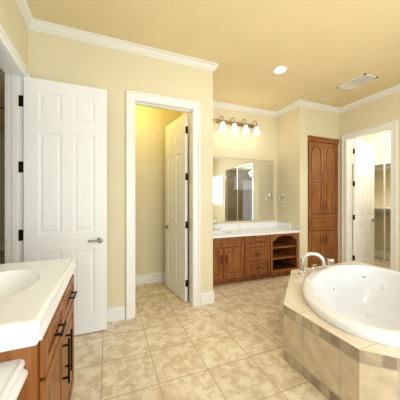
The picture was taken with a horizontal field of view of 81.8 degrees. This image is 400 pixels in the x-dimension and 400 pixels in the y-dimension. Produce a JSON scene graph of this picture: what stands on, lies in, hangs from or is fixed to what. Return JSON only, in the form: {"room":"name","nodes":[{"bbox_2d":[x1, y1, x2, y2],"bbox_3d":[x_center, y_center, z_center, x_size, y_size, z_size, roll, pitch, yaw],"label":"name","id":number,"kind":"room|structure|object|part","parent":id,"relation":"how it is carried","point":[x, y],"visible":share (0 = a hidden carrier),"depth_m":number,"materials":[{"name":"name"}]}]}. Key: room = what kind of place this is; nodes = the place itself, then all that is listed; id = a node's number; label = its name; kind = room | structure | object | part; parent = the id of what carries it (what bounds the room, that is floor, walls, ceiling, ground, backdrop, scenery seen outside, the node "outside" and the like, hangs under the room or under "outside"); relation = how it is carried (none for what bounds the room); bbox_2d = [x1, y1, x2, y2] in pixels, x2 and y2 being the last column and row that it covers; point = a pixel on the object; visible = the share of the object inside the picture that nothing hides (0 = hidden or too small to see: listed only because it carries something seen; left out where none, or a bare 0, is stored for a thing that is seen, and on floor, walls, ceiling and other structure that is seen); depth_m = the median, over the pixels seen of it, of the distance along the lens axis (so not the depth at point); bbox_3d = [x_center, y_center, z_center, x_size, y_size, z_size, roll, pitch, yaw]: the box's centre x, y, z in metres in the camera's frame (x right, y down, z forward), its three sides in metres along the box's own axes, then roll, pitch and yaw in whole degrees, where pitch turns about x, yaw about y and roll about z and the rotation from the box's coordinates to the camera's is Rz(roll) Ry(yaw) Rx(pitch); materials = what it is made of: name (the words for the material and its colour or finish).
{"room":"bathroom","nodes":[
{"label":"bathroom","id":0,"kind":"room"},
{"bbox_2d":[0,133,4,244],"bbox_3d":[-5.293,-0.205,6.020,3.670,3.050,0.120,0,0,-22],"label":"wall","id":1,"kind":"structure","parent":0,"point":[2,189],"depth_m":6.02,"materials":[{"name":"paint"}]},
{"bbox_2d":[0,245,4,250],"bbox_3d":[-5.286,1.245,5.950,3.630,0.150,0.016,0,0,-22],"label":"baseboard","id":2,"kind":"structure","parent":1,"relation":"attached to","point":[2,247],"depth_m":6.00,"materials":[{"name":"white wood"}]},
{"bbox_2d":[0,0,27,68],"bbox_3d":[-1.815,-0.205,2.450,0.120,3.050,9.340,0,0,-22],"label":"wall","id":3,"kind":"structure","parent":0,"point":[12,23],"depth_m":1.93,"materials":[{"name":"paint"}]},
{"bbox_2d":[0,24,29,263],"bbox_3d":[-1.527,0.052,1.733,0.176,2.535,0.945,0,0,-22],"label":"door frame","id":4,"kind":"structure","parent":3,"relation":"attached to","point":[14,69],"depth_m":2.07,"materials":[{"name":"white wood"}]},
{"bbox_2d":[14,0,33,30],"bbox_3d":[-0.851,-1.688,0.294,0.060,0.085,4.200,0,0,-22],"label":"crown molding","id":5,"kind":"structure","parent":3,"relation":"attached to","point":[23,7],"depth_m":2.08,"materials":[{"name":"white paint"}]},
{"bbox_2d":[18,76,106,335],"bbox_3d":[-1.292,0.097,2.213,0.743,2.422,0.139,0,0,-22],"label":"bedroom door","id":6,"kind":"structure","parent":3,"relation":"in","point":[63,166],"depth_m":2.21,"materials":[{"name":"white wood"}]},
{"bbox_3d":[-1.043,0.400,2.314,0.135,0.060,0.139,0,0,-22],"label":"lever","id":7,"kind":"part","parent":6,"relation":"part of","materials":[{"name":"grey metal"}]},
{"bbox_2d":[28,30,212,318],"bbox_3d":[-0.771,-0.205,2.654,1.970,3.050,0.120,0,0,-22],"label":"wall","id":8,"kind":"structure","parent":0,"point":[116,74],"depth_m":2.55,"materials":[{"name":"paint"}]},
{"bbox_2d":[107,306,124,322],"bbox_3d":[-1.244,1.245,2.390,0.895,0.150,0.016,0,0,-22],"label":"baseboard","id":9,"kind":"structure","parent":8,"relation":"attached to","point":[115,314],"depth_m":2.52,"materials":[{"name":"white"}]},
{"bbox_2d":[32,18,218,71],"bbox_3d":[-0.681,-1.688,2.593,1.970,0.085,0.060,0,0,-22],"label":"crown molding","id":10,"kind":"structure","parent":8,"relation":"attached to","point":[45,27],"depth_m":2.51,"materials":[{"name":"white paint"}]},
{"bbox_2d":[126,90,199,319],"bbox_3d":[-0.436,0.052,2.788,0.880,2.535,0.176,0,0,-22],"label":"door frame","id":11,"kind":"structure","parent":8,"relation":"attached to","point":[191,108],"depth_m":2.75,"materials":[{"name":"white wood"}]},
{"bbox_2d":[164,113,187,301],"bbox_3d":[-0.360,0.097,3.240,0.185,2.422,0.656,0,0,-22],"label":"door","id":12,"kind":"structure","parent":8,"relation":"in","point":[176,221],"depth_m":3.20,"materials":[{"name":"white wood"}]},
{"bbox_2d":[181,112,188,277],"bbox_3d":[-0.101,-0.205,3.468,0.120,3.050,0.890,0,0,-22],"label":"wall","id":13,"kind":"structure","parent":0,"point":[182,113],"depth_m":3.49,"materials":[{"name":"paint"}]},
{"bbox_2d":[187,277,201,301],"bbox_3d":[-0.160,1.245,3.433,0.016,0.150,0.870,0,0,-22],"label":"baseboard","id":14,"kind":"structure","parent":13,"relation":"attached to","point":[187,277],"depth_m":2.90,"materials":[{"name":"white wood"}]},
{"bbox_2d":[202,291,213,302],"bbox_3d":[0.100,1.245,3.152,0.016,0.150,0.426,0,0,-22],"label":"baseboard","id":15,"kind":"structure","parent":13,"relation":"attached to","point":[209,295],"depth_m":2.94,"materials":[{"name":"white wood"}]},
{"bbox_2d":[0,251,390,399],"bbox_3d":[-0.497,1.350,2.980,10.300,0.060,9.100,0,0,-22],"label":"floor","id":16,"kind":"structure","parent":0,"point":[166,343],"depth_m":2.01,"materials":[{"name":"tile"}]},
{"bbox_2d":[0,290,76,399],"bbox_3d":[-0.644,0.960,0.439,0.532,0.720,2.136,0,0,-22],"label":"bathroom vanity","id":17,"kind":"object","parent":16,"relation":"on","point":[37,298],"depth_m":0.85,"materials":[{"name":"brown wood"}]},
{"bbox_2d":[0,350,31,399],"bbox_3d":[-0.530,0.562,0.051,0.458,0.085,1.408,0,0,-22],"label":"countertop","id":18,"kind":"structure","parent":17,"relation":"on","point":[15,369],"depth_m":0.72,"materials":[{"name":"white stone"}]},
{"bbox_2d":[213,232,298,285],"bbox_3d":[0.772,0.945,3.964,1.846,0.750,0.604,0,0,-22],"label":"bathroom vanity","id":19,"kind":"object","parent":16,"relation":"on","point":[242,252],"depth_m":3.72,"materials":[{"name":"brown wood"}]},
{"bbox_2d":[213,220,221,231],"bbox_3d":[0.268,0.438,3.946,0.238,0.184,0.151,0,0,-22],"label":"faucet","id":20,"kind":"object","parent":19,"relation":"on","point":[214,229],"depth_m":3.98,"materials":[{"name":"silver metal"}]},
{"bbox_2d":[225,228,296,235],"bbox_3d":[1.089,0.550,4.089,1.172,0.039,0.576,0,0,-22],"label":"countertop","id":21,"kind":"structure","parent":19,"relation":"on","point":[240,231],"depth_m":4.01,"materials":[{"name":"white stone"}]},
{"bbox_2d":[308,135,338,267],"bbox_3d":[2.172,0.086,4.511,0.765,2.468,0.630,0,0,-22],"label":"linen cabinet","id":22,"kind":"object","parent":16,"relation":"on","point":[323,196],"visible":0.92,"depth_m":4.24,"materials":[{"name":"brown wood"}]},
{"bbox_2d":[283,252,399,399],"bbox_3d":[1.680,0.969,2.068,1.940,0.701,1.885,0,0,-22],"label":"tub","id":23,"kind":"object","parent":16,"relation":"on","point":[341,331],"visible":1,"depth_m":1.72,"materials":[{"name":"tile"}]},
{"bbox_2d":[374,162,390,262],"bbox_3d":[4.194,0.270,4.553,0.420,2.100,2.080,0,0,-22],"label":"closet shelf","id":24,"kind":"object","parent":16,"relation":"on","point":[384,167],"depth_m":4.95,"materials":[{"name":"white wood"}]},
{"bbox_2d":[0,0,399,133],"bbox_3d":[-0.497,-1.770,2.980,10.540,0.080,9.340,0,0,-22],"label":"ceiling","id":25,"kind":"structure","parent":0,"point":[319,49],"depth_m":2.46,"materials":[{"name":"paint"}]},
{"bbox_2d":[272,66,287,73],"bbox_3d":[1.062,-1.724,3.068,0.192,0.012,0.192,0,0,-22],"label":"recessed light","id":26,"kind":"object","parent":25,"relation":"in","point":[280,69],"visible":1,"depth_m":3.06,"materials":[{"name":"white glass"}]},
{"bbox_2d":[337,73,377,90],"bbox_3d":[2.296,-1.724,3.391,0.270,0.012,0.420,0,0,-22],"label":"ceiling vent","id":27,"kind":"object","parent":25,"relation":"in","point":[351,84],"visible":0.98,"depth_m":3.36,"materials":[{"name":"white metal"}]},
{"bbox_2d":[135,105,364,274],"bbox_3d":[1.015,-0.205,4.460,6.630,3.050,0.120,0,0,-22],"label":"wall","id":28,"kind":"structure","parent":0,"point":[151,123],"depth_m":3.73,"materials":[{"name":"paint"}]},
{"bbox_2d":[135,272,164,284],"bbox_3d":[-1.178,1.245,3.506,1.850,0.150,0.016,0,0,-22],"label":"baseboard","id":29,"kind":"structure","parent":28,"relation":"attached to","point":[154,277],"depth_m":3.65,"materials":[{"name":"white wood"}]},
{"bbox_2d":[213,115,260,134],"bbox_3d":[0.694,-1.336,4.132,0.950,0.262,0.249,0,0,-22],"label":"sconce","id":30,"kind":"object","parent":28,"relation":"attached to","point":[245,125],"visible":1,"depth_m":4.11,"materials":[{"name":"white glass"}]},
{"bbox_2d":[213,156,274,221],"bbox_3d":[0.664,-0.190,4.246,1.740,1.160,0.016,0,0,-22],"label":"mirror","id":31,"kind":"object","parent":28,"relation":"attached to","point":[243,189],"visible":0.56,"depth_m":4.30,"materials":[{"name":"clear glass"}]},
{"bbox_2d":[213,101,277,116],"bbox_3d":[0.668,-1.688,4.224,1.870,0.085,0.060,0,0,-22],"label":"crown molding","id":32,"kind":"structure","parent":28,"relation":"attached to","point":[217,104],"depth_m":4.28,"materials":[{"name":"white paint"}]},
{"bbox_2d":[277,106,304,268],"bbox_3d":[1.692,-0.205,4.345,0.120,3.050,0.600,0,0,-22],"label":"wall","id":33,"kind":"structure","parent":0,"point":[291,157],"depth_m":4.20,"materials":[{"name":"paint"}]},
{"bbox_2d":[277,222,290,227],"bbox_3d":[1.591,0.480,4.399,0.018,0.100,0.376,0,0,-22],"label":"backsplash","id":34,"kind":"structure","parent":33,"relation":"attached to","point":[279,225],"depth_m":4.40,"materials":[{"name":"white stone"}]},
{"bbox_2d":[276,102,297,115],"bbox_3d":[1.621,-1.688,4.278,0.060,0.085,0.510,0,0,-22],"label":"crown molding","id":35,"kind":"structure","parent":33,"relation":"attached to","point":[292,106],"depth_m":4.29,"materials":[{"name":"white paint"}]},
{"bbox_2d":[305,107,338,267],"bbox_3d":[2.231,-0.205,4.303,0.850,3.050,0.120,0,0,-22],"label":"wall","id":36,"kind":"structure","parent":0,"point":[321,123],"depth_m":4.19,"materials":[{"name":"paint"}]},
{"bbox_2d":[296,99,339,112],"bbox_3d":[2.149,-1.688,4.173,0.960,0.085,0.060,0,0,-22],"label":"crown molding","id":37,"kind":"structure","parent":36,"relation":"attached to","point":[303,103],"depth_m":4.15,"materials":[{"name":"white paint"}]},
{"bbox_2d":[339,91,399,270],"bbox_3d":[3.490,-0.205,2.470,0.120,3.050,5.420,0,0,-22],"label":"wall","id":38,"kind":"structure","parent":0,"point":[385,109],"depth_m":3.89,"materials":[{"name":"paint"}]},
{"bbox_2d":[353,140,375,264],"bbox_3d":[3.148,0.097,4.465,0.728,2.422,0.178,0,0,-22],"label":"closet door","id":39,"kind":"structure","parent":38,"relation":"in","point":[363,202],"depth_m":4.41,"materials":[{"name":"white wood"}]},
{"bbox_2d":[338,84,399,113],"bbox_3d":[3.480,-1.688,2.256,0.060,0.085,4.610,0,0,-22],"label":"crown molding","id":40,"kind":"structure","parent":38,"relation":"attached to","point":[396,88],"depth_m":3.83,"materials":[{"name":"white paint"}]},
{"bbox_2d":[342,120,397,270],"bbox_3d":[2.897,0.052,3.945,0.176,2.535,0.890,0,0,-22],"label":"trim","id":41,"kind":"structure","parent":38,"relation":"attached to","point":[348,138],"depth_m":4.08,"materials":[{"name":"white wood"}]},
{"bbox_2d":[365,130,390,252],"bbox_3d":[4.445,-0.205,4.654,0.120,3.050,2.080,0,0,-22],"label":"wall","id":42,"kind":"structure","parent":0,"point":[381,141],"depth_m":5.26,"materials":[{"name":"paint"}]},
{"bbox_2d":[374,250,390,259],"bbox_3d":[4.382,1.245,4.628,0.016,0.150,2.080,0,0,-22],"label":"baseboard","id":43,"kind":"structure","parent":42,"relation":"attached to","point":[380,254],"depth_m":5.25,"materials":[{"name":"white wood"}]}
]}

